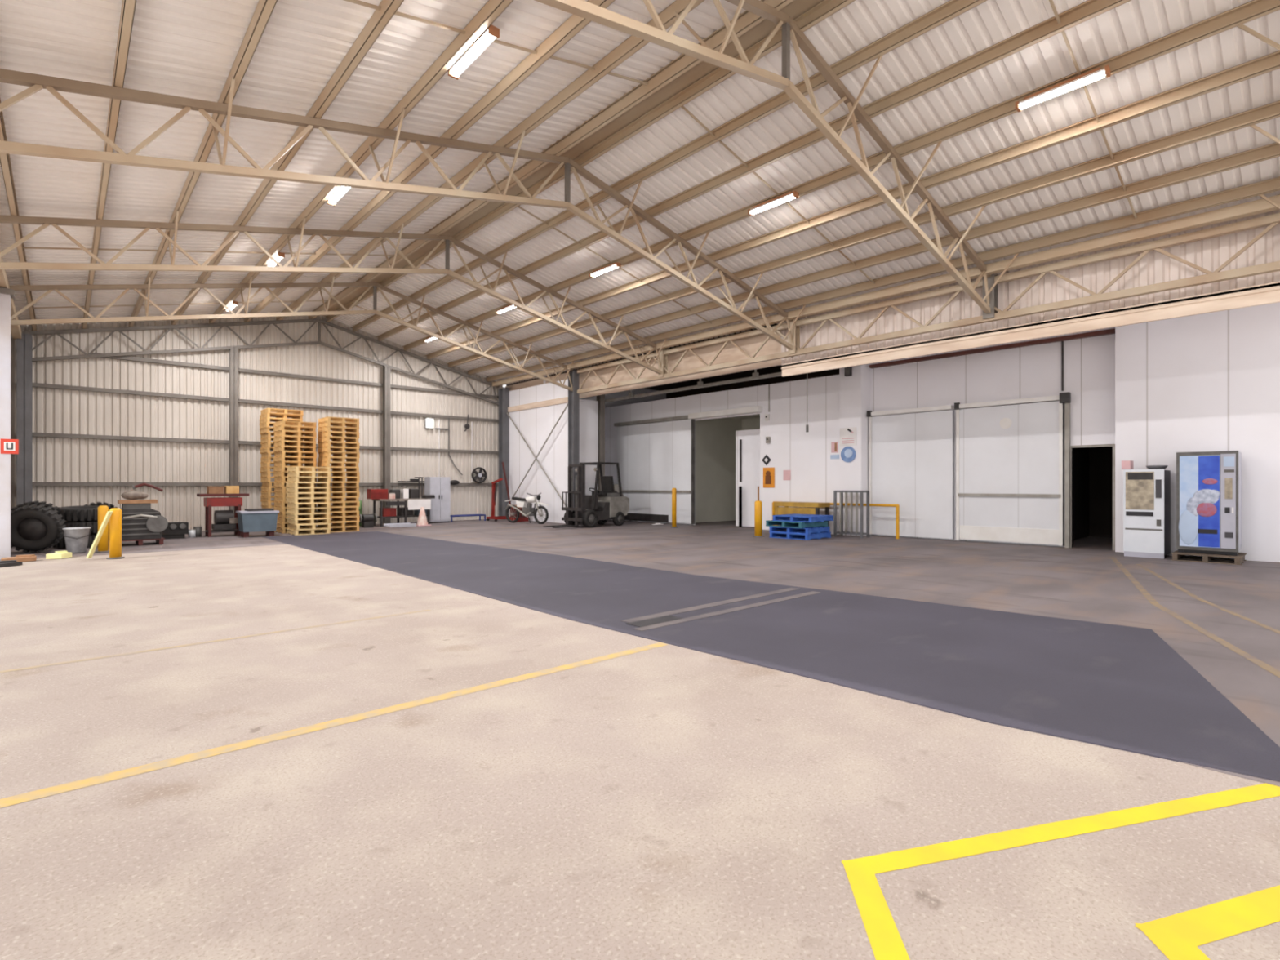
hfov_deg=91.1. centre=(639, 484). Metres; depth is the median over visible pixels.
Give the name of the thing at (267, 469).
pallet
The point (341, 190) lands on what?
fluorescent light
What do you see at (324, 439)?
pallet
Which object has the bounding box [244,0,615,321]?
purlin
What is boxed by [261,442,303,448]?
pallet
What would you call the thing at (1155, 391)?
wall
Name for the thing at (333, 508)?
pallet
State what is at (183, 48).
ceiling
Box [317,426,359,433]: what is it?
pallet
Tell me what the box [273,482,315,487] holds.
pallet
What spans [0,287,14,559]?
post
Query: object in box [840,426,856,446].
notice
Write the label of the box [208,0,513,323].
purlin
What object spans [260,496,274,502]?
pallet
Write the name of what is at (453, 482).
lead
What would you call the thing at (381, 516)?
shelf
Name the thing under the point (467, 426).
pulley
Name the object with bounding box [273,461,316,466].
pallet
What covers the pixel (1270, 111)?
purlin
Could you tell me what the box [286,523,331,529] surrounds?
pallet
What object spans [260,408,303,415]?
pallet
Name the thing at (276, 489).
pallet
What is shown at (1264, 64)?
purlin
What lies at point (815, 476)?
wall
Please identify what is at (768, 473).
warning sign
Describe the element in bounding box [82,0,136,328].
purlin
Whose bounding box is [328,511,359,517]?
pallet
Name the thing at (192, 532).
tin
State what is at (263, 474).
pallet
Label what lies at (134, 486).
curved pipe
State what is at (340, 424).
pallet
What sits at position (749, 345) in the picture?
wall
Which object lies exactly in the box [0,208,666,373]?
roof truss
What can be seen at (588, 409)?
wall
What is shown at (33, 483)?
girt
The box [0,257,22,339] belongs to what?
beam
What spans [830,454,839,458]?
sticker
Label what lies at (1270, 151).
purlin
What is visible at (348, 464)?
pallet
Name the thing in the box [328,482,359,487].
pallet
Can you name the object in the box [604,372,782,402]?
beam
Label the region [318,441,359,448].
pallet
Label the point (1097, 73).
fluorescent light
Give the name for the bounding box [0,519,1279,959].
floor
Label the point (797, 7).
structure
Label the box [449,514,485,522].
trestle
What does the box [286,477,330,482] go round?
pallet
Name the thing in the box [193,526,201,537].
tin
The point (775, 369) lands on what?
ceiling
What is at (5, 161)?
purlin
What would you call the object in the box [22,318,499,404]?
roof truss
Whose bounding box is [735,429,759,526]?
door leaf
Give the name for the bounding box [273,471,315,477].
pallet
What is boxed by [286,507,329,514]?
pallet
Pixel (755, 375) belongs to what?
bracket
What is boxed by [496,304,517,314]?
fluorescent light
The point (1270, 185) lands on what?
purlin
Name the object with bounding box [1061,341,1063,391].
conduit
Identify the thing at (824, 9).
purlin
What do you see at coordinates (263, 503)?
pallet
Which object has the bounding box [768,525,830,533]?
pallet
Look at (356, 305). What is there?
purlin bridging
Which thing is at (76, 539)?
bucket
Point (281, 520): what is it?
pallet
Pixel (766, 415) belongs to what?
switch box
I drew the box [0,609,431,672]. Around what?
floor line
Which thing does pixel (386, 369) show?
steel column
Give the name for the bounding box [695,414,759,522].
doorway
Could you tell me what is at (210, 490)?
wooden box
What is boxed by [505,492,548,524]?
motorbike
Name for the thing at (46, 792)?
floor line
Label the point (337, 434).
pallet
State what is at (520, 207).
purlin bridging
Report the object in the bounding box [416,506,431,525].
traffic cone
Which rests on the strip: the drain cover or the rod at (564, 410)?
the drain cover
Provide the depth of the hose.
24.23 m
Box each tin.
[188,528,195,537]
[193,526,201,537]
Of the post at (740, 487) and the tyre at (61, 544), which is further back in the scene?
the post at (740, 487)
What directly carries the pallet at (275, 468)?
on the pallet at (276, 474)
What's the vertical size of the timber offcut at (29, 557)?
0.100 m
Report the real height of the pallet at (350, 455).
0.145 m
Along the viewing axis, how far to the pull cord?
17.41 m
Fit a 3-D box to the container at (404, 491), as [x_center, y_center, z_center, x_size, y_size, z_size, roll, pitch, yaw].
[-8.273,0.300,22.076,0.180,0.363,0.260,0,0,-43]
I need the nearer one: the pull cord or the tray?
the pull cord
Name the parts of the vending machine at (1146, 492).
kick plate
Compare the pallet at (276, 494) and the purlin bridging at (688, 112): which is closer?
the purlin bridging at (688, 112)
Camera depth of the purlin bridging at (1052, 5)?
8.04 m
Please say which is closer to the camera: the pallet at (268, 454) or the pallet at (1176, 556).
the pallet at (1176, 556)
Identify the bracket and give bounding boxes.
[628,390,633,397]
[697,378,703,386]
[752,368,759,378]
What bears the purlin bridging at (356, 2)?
attached to the purlin at (5, 161)
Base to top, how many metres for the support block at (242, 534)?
0.140 m
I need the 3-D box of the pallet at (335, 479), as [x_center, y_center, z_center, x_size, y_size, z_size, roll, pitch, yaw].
[-9.108,-0.152,19.015,0.900,0.145,0.950,0,0,-42]
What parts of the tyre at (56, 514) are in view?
casing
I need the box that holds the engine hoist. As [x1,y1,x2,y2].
[486,477,510,521]
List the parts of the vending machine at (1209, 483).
panel, control panel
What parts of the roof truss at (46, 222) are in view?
king post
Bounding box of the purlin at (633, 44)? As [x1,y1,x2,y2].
[275,0,704,319]
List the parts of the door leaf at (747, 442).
handle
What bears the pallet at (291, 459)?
on the pallet at (282, 464)
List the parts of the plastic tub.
lid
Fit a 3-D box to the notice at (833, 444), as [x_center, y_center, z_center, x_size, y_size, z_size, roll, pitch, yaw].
[5.489,-1.061,17.722,0.017,0.300,0.200,0,0,-43]
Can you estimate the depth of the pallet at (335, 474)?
18.89 m
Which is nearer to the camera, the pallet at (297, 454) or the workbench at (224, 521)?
the workbench at (224, 521)
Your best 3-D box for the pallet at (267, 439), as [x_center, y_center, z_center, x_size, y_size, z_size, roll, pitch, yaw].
[-11.042,-1.333,19.379,0.980,0.145,0.920,0,0,-43]
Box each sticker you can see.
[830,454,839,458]
[1000,417,1011,428]
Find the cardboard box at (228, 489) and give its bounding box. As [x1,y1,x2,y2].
[224,485,239,493]
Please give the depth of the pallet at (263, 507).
18.99 m
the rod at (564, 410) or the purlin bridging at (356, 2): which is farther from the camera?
the rod at (564, 410)
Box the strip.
[264,531,1279,782]
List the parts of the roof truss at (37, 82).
king post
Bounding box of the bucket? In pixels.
[62,527,91,552]
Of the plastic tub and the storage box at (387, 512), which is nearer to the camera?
the plastic tub
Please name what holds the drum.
on the floor
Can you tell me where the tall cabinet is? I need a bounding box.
[424,476,449,523]
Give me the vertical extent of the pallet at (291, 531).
0.145 m
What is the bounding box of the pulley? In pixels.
[464,414,470,431]
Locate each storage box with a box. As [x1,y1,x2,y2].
[378,507,396,516]
[396,506,413,515]
[413,509,427,515]
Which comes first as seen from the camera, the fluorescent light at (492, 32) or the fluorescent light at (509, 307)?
the fluorescent light at (492, 32)
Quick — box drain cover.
[626,614,683,626]
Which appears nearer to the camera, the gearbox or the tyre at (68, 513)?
the tyre at (68, 513)
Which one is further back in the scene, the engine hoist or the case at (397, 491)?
the engine hoist
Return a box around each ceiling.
[0,0,1279,385]
[642,364,782,391]
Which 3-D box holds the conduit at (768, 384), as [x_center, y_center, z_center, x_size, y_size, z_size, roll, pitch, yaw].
[3.974,-2.672,19.345,0.033,0.855,0.033,0,0,-20]
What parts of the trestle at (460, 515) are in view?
rail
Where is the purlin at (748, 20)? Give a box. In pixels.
[308,0,795,319]
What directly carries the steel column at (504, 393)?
on the floor
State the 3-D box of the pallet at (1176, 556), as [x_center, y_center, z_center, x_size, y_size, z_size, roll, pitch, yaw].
[10.495,1.327,11.586,0.975,0.145,0.938,0,0,-43]
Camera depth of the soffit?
14.81 m
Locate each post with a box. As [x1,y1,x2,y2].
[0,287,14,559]
[738,486,742,527]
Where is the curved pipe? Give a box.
[132,482,163,491]
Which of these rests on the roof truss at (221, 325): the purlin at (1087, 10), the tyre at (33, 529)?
the purlin at (1087, 10)
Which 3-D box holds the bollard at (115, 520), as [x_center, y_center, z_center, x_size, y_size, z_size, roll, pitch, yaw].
[-9.947,0.920,11.910,0.270,0.960,0.270,0,0,-43]
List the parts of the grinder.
motor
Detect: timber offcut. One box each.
[0,554,36,561]
[0,560,22,567]
[45,551,71,559]
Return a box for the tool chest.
[367,488,387,499]
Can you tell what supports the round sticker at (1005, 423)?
attached to the sliding door at (1013, 482)
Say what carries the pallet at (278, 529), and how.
on the floor
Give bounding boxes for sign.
[0,438,18,453]
[761,454,770,465]
[763,467,774,487]
[840,446,855,462]
[1127,472,1152,479]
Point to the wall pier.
(854, 389)
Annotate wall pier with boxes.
[839,364,870,536]
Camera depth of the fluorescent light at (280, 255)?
13.46 m
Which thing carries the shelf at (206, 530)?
attached to the workbench at (224, 521)
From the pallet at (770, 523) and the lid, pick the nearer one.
the lid
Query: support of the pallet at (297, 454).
on the pallet at (291, 459)
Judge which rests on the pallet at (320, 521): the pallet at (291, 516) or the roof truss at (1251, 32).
the pallet at (291, 516)
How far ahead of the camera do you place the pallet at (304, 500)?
17.75 m
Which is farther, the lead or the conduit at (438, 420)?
the lead
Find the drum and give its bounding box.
[345,500,362,526]
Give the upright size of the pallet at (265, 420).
0.145 m
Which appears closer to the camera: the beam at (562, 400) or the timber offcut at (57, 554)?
the timber offcut at (57, 554)
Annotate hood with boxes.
[593,493,623,497]
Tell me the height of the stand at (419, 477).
1.679 m
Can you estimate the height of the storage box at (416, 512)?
0.280 m
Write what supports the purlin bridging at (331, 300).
attached to the purlin at (491, 10)
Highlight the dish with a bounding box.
[1146,465,1168,469]
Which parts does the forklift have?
mast rail, lift chain, load backrest, mast rail, guard post, guard post, seat, guard post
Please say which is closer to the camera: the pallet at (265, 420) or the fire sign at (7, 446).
the fire sign at (7, 446)
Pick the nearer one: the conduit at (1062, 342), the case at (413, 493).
the conduit at (1062, 342)
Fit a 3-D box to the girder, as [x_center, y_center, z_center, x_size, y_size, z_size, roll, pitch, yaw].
[5.036,-3.580,13.207,1.108,0.880,22.135,0,0,-43]
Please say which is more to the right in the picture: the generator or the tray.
the generator
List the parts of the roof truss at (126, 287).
king post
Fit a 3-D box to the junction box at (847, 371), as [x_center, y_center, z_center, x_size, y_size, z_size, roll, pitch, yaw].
[5.728,-3.150,17.290,0.140,0.300,0.160,0,0,-43]
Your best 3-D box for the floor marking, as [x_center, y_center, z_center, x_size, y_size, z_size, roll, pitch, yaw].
[1.032,1.390,7.225,3.200,0.004,0.480,0,0,-43]
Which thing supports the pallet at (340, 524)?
on the pallet at (342, 529)
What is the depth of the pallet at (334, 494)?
18.92 m
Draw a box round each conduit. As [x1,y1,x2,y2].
[438,419,439,476]
[471,422,472,482]
[768,384,769,412]
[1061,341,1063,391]
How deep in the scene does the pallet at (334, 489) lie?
18.89 m
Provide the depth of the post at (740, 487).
20.59 m
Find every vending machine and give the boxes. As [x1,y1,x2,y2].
[1123,468,1170,558]
[1176,450,1241,555]
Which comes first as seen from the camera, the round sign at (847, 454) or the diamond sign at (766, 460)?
the round sign at (847, 454)
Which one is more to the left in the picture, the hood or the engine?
the engine
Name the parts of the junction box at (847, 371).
lid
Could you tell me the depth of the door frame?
13.77 m
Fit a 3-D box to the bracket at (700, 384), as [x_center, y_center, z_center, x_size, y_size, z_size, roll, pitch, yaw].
[1.859,-3.590,19.370,0.120,1.140,0.140,0,0,-43]
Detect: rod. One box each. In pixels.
[505,403,568,510]
[506,412,568,507]
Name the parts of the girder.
post, post, post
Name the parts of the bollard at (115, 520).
post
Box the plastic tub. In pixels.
[235,508,279,532]
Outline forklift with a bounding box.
[543,462,629,528]
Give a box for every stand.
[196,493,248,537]
[414,476,423,523]
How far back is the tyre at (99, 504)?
14.93 m
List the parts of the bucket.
handle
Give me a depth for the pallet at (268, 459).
19.01 m
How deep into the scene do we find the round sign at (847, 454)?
17.32 m
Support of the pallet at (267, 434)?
on the pallet at (267, 439)
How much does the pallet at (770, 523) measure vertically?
0.145 m
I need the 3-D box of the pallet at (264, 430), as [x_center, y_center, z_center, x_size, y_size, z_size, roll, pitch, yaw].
[-11.050,-1.627,19.347,0.980,0.145,0.920,0,0,-42]
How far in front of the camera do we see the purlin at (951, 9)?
9.40 m
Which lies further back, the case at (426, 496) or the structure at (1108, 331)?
the case at (426, 496)
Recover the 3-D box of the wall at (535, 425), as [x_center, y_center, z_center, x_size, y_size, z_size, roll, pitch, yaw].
[-3.969,-1.200,24.098,0.060,5.200,5.050,0,0,-43]
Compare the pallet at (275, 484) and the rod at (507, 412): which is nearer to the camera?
the pallet at (275, 484)
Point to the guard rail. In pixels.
(897, 505)
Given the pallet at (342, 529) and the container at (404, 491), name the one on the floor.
the pallet at (342, 529)
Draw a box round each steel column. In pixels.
[16,333,32,506]
[229,346,238,515]
[382,364,391,524]
[498,386,509,515]
[568,368,579,507]
[596,394,606,523]
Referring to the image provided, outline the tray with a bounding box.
[383,522,416,527]
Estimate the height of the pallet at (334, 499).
0.145 m
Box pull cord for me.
[805,373,808,432]
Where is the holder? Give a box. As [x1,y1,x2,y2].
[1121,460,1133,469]
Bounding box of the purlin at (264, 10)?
[128,0,277,326]
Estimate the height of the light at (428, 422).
0.400 m
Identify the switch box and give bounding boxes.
[764,413,769,421]
[765,436,770,443]
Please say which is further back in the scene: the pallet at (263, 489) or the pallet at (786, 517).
the pallet at (263, 489)
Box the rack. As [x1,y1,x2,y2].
[833,490,869,537]
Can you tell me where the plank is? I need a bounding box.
[85,511,112,558]
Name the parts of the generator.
motor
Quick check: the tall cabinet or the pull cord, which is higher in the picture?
the pull cord
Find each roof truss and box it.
[0,68,805,350]
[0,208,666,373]
[8,275,574,391]
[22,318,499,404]
[534,0,1018,313]
[1236,23,1279,208]
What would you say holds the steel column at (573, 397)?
on the floor
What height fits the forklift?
2.148 m
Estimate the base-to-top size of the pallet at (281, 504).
0.145 m
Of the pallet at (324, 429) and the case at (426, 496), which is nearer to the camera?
the pallet at (324, 429)
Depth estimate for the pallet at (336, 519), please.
18.88 m
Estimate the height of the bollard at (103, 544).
0.970 m
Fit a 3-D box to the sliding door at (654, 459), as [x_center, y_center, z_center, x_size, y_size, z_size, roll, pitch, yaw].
[1.383,-0.545,22.023,0.230,3.790,6.925,0,0,-43]
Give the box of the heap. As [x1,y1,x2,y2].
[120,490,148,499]
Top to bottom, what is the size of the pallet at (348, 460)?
0.145 m
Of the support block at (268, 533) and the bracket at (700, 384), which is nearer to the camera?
the support block at (268, 533)
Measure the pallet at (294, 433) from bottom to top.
0.145 m
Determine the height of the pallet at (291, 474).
0.145 m
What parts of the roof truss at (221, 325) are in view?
king post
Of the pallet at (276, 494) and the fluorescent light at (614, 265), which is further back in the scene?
the pallet at (276, 494)
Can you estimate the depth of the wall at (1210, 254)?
11.33 m
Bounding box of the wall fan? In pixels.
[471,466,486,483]
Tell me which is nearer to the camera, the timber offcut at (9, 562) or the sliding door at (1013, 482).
the timber offcut at (9, 562)
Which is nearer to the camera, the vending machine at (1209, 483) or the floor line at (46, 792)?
the floor line at (46, 792)
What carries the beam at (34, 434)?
attached to the wall at (55, 411)
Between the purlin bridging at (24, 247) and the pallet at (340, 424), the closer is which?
the purlin bridging at (24, 247)
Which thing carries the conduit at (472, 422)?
attached to the wall at (55, 411)
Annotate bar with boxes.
[502,462,511,504]
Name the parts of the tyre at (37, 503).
casing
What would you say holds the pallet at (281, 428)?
on the pallet at (294, 433)
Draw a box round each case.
[389,488,399,498]
[408,488,418,498]
[422,494,435,498]
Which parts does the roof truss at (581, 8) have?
king post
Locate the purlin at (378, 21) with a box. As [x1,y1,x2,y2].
[171,0,404,324]
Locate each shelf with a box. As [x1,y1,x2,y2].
[204,528,238,532]
[377,515,427,518]
[397,479,424,482]
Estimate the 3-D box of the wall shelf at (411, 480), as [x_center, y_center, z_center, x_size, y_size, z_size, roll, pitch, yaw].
[-8.426,-0.158,23.186,0.950,0.120,0.250,0,0,-43]
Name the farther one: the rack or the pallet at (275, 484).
the pallet at (275, 484)
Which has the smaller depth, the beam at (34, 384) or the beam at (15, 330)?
the beam at (15, 330)
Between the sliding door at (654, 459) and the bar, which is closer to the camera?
the sliding door at (654, 459)
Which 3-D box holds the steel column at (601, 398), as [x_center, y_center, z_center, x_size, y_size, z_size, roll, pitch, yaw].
[-1.434,-0.977,22.863,0.300,4.746,0.340,0,0,-43]
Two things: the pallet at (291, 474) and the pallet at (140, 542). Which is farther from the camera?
the pallet at (291, 474)
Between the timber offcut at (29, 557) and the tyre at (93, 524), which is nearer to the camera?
the timber offcut at (29, 557)
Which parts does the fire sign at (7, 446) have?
panel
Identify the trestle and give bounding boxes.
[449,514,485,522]
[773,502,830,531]
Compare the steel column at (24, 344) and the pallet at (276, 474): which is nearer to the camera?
the steel column at (24, 344)
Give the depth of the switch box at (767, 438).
19.32 m
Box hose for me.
[448,417,462,475]
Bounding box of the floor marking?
[620,587,819,631]
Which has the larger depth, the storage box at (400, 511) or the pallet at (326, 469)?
the storage box at (400, 511)
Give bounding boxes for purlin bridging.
[22,246,397,256]
[33,299,331,308]
[343,0,648,85]
[355,305,519,371]
[424,262,605,350]
[517,205,711,324]
[680,106,875,283]
[1048,0,1137,218]
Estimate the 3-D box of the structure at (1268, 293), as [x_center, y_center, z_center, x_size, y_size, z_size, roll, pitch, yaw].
[7.280,-2.870,11.857,0.230,0.300,10.800,0,0,-43]
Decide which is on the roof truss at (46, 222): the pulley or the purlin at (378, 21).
the purlin at (378, 21)
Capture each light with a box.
[226,300,238,311]
[266,252,284,266]
[327,186,350,205]
[424,333,440,342]
[424,417,433,428]
[448,24,499,79]
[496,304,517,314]
[589,262,621,277]
[747,191,798,216]
[1015,64,1111,112]
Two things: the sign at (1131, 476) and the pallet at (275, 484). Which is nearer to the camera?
the sign at (1131, 476)
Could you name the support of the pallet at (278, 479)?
on the pallet at (275, 484)
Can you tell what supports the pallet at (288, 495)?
on the pallet at (304, 500)
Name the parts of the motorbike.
seat, fuel tank, fork leg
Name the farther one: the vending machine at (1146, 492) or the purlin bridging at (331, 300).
the purlin bridging at (331, 300)
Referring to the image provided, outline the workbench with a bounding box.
[372,497,431,526]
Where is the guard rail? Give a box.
[772,501,899,538]
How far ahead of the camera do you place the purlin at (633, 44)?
9.08 m
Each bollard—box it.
[94,505,109,552]
[106,507,124,559]
[671,488,677,527]
[753,486,764,537]
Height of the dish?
0.070 m
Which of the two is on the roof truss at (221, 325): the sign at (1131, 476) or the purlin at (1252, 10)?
the purlin at (1252, 10)
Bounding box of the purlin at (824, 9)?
[324,0,855,321]
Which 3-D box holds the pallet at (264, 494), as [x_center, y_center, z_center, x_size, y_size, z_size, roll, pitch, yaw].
[-11.023,0.290,19.358,0.980,0.145,0.920,0,0,-42]
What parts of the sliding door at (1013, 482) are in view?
rub rail, kick plate, frame post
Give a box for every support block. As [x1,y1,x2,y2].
[240,531,248,537]
[266,530,274,536]
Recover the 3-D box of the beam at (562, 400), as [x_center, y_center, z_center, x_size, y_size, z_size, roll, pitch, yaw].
[-4.013,-3.050,24.058,0.060,0.200,5.050,0,0,-43]
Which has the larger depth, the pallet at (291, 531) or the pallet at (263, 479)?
the pallet at (263, 479)
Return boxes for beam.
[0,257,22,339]
[32,382,498,422]
[32,432,498,453]
[92,352,498,399]
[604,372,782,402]
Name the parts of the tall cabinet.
door, door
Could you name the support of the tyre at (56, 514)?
on the floor
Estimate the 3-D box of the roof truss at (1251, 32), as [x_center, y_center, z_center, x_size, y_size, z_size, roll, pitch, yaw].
[4.509,-4.359,4.146,13.970,2.398,1.264,0,0,-43]
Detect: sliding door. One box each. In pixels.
[613,405,762,524]
[866,404,954,538]
[954,391,1071,547]
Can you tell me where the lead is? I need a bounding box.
[449,480,459,484]
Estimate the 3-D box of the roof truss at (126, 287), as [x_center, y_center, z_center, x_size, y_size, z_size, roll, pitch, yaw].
[-7.445,-4.359,17.145,13.970,2.398,1.264,0,0,-43]
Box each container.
[387,493,395,498]
[400,488,408,498]
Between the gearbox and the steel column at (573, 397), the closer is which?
the gearbox
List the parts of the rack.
leg, leg, rail, rail, leg, leg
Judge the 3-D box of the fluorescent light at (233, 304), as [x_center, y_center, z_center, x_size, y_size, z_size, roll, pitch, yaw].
[-11.163,-4.887,17.177,0.120,0.115,0.980,0,0,-43]
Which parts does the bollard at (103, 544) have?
post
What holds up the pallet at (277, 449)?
on the pallet at (297, 454)
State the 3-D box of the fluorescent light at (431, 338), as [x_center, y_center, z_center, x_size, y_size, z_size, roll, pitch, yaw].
[-6.960,-4.916,21.042,0.120,0.115,0.980,0,0,-43]
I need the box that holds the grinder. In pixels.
[359,513,377,528]
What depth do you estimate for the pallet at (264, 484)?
19.00 m
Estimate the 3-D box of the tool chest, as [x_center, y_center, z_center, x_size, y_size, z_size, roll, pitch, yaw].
[-8.894,0.312,21.288,0.550,0.340,0.420,0,0,-43]
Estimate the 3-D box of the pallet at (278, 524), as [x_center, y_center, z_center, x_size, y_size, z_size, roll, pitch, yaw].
[-10.263,1.175,18.666,0.920,0.145,0.950,0,0,-43]
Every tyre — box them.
[10,501,57,511]
[10,504,66,548]
[10,505,65,552]
[52,533,97,547]
[54,506,98,520]
[62,520,97,533]
[84,502,116,540]
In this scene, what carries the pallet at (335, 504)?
on the pallet at (333, 508)
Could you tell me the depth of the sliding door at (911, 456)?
16.41 m
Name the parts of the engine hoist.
leg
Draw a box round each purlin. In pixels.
[0,98,36,330]
[82,0,136,328]
[128,0,277,326]
[171,0,404,324]
[208,0,513,323]
[244,0,615,321]
[275,0,704,319]
[351,0,987,331]
[375,0,1131,341]
[402,0,1279,351]
[425,50,1279,359]
[446,100,1279,367]
[466,142,1279,374]
[486,176,1279,382]
[492,194,1279,386]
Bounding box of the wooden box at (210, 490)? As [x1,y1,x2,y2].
[205,486,224,493]
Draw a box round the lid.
[117,499,157,503]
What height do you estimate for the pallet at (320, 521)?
0.145 m
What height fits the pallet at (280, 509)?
0.145 m
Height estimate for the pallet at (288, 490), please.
0.145 m
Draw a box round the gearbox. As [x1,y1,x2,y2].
[161,521,188,539]
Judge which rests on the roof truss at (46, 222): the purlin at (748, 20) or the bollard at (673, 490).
the purlin at (748, 20)
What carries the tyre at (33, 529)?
on the floor
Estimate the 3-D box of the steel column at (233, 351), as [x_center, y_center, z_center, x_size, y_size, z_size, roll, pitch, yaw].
[-12.522,-1.418,19.351,0.300,5.629,0.320,0,0,-43]
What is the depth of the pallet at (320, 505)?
17.77 m
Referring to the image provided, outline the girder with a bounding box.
[577,213,1279,394]
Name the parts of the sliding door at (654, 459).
kick plate, panel, rub rail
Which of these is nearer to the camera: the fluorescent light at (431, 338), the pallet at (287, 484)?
the pallet at (287, 484)
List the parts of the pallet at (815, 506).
leg, panel, leg, leg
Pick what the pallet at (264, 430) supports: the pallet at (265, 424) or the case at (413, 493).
the pallet at (265, 424)
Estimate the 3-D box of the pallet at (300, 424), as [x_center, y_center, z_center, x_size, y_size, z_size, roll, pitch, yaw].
[-10.261,-1.775,18.674,0.920,0.145,0.950,0,0,-43]
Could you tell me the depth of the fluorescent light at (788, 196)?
10.91 m
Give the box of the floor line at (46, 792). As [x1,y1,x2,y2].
[0,642,667,808]
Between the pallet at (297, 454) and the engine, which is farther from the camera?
the pallet at (297, 454)
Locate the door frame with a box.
[1070,444,1115,550]
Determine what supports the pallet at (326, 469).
on the pallet at (291, 474)
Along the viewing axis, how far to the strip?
5.47 m
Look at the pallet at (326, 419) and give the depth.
18.76 m
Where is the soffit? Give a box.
[865,327,1115,366]
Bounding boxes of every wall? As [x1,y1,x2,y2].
[10,315,502,530]
[505,330,781,398]
[509,378,568,523]
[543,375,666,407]
[579,399,598,495]
[604,374,839,534]
[666,368,839,399]
[781,208,1279,365]
[870,302,1279,562]
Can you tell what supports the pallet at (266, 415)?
on the pallet at (265, 420)
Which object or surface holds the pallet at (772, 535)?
on the floor
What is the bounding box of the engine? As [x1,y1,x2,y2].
[120,503,168,540]
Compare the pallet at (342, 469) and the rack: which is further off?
the pallet at (342, 469)
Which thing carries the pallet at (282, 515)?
on the pallet at (281, 520)
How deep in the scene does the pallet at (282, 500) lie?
18.32 m
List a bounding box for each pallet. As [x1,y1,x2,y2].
[121,537,164,545]
[259,413,302,420]
[259,417,302,424]
[259,422,302,429]
[259,427,302,434]
[259,447,302,453]
[259,466,302,472]
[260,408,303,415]
[260,432,303,439]
[260,437,303,444]
[260,457,303,462]
[260,462,302,467]
[260,472,302,477]
[260,477,302,482]
[260,491,286,497]
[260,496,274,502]
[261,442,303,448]
[261,452,304,457]
[261,487,274,492]
[261,501,302,506]
[261,506,302,511]
[262,482,301,487]
[272,435,315,442]
[272,445,315,452]
[273,420,316,427]
[273,425,315,432]
[273,431,316,437]
[273,440,315,447]
[273,456,316,462]
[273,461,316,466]
[273,466,315,471]
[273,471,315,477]
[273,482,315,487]
[273,497,316,502]
[273,502,316,507]
[273,506,316,512]
[274,451,316,457]
[274,476,316,482]
[274,487,316,492]
[274,492,316,497]
[274,527,316,533]
[276,517,316,523]
[276,521,316,528]
[277,512,316,518]
[285,482,329,487]
[285,487,329,493]
[285,493,329,497]
[285,497,329,503]
[285,513,329,519]
[285,518,329,524]
[286,466,330,472]
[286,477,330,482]
[286,502,330,508]
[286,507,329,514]
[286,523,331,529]
[286,528,329,535]
[287,471,330,477]
[316,462,359,467]
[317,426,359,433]
[317,431,359,438]
[317,436,359,443]
[317,446,359,453]
[317,457,359,462]
[318,416,359,423]
[318,421,359,428]
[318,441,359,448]
[318,452,359,457]
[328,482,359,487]
[328,487,359,492]
[328,497,359,502]
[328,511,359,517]
[329,476,359,482]
[329,492,359,497]
[329,502,359,506]
[329,506,359,512]
[329,516,359,522]
[329,521,359,527]
[329,526,359,532]
[330,466,359,472]
[330,471,359,477]
[765,520,827,528]
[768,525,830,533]
[768,530,831,540]
[772,513,833,522]
[1171,550,1246,564]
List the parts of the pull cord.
cord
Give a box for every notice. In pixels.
[783,470,791,479]
[831,441,837,453]
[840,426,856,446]
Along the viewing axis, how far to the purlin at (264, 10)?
7.44 m
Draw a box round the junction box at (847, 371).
[844,366,852,376]
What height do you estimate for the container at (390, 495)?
0.203 m
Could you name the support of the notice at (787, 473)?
attached to the wall at (815, 476)
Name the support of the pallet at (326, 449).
on the pallet at (350, 455)
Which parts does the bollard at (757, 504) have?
post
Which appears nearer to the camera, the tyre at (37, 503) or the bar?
the tyre at (37, 503)
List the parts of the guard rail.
post, rail, post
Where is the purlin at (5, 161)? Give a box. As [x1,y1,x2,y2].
[0,98,36,330]
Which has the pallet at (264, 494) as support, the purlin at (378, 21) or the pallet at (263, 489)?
the pallet at (263, 489)
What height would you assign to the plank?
0.882 m
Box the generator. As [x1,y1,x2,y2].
[509,505,528,521]
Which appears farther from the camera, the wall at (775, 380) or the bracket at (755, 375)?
the wall at (775, 380)
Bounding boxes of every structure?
[312,0,822,316]
[506,323,777,386]
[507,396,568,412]
[781,281,1279,377]
[869,328,1115,368]
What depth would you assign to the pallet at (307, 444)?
18.48 m
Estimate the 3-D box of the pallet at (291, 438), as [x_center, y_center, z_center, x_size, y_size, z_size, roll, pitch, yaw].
[-10.261,-1.333,18.652,0.920,0.145,0.950,0,0,-43]
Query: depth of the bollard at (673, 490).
20.54 m
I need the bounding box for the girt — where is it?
[32,482,498,485]
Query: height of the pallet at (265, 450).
0.145 m

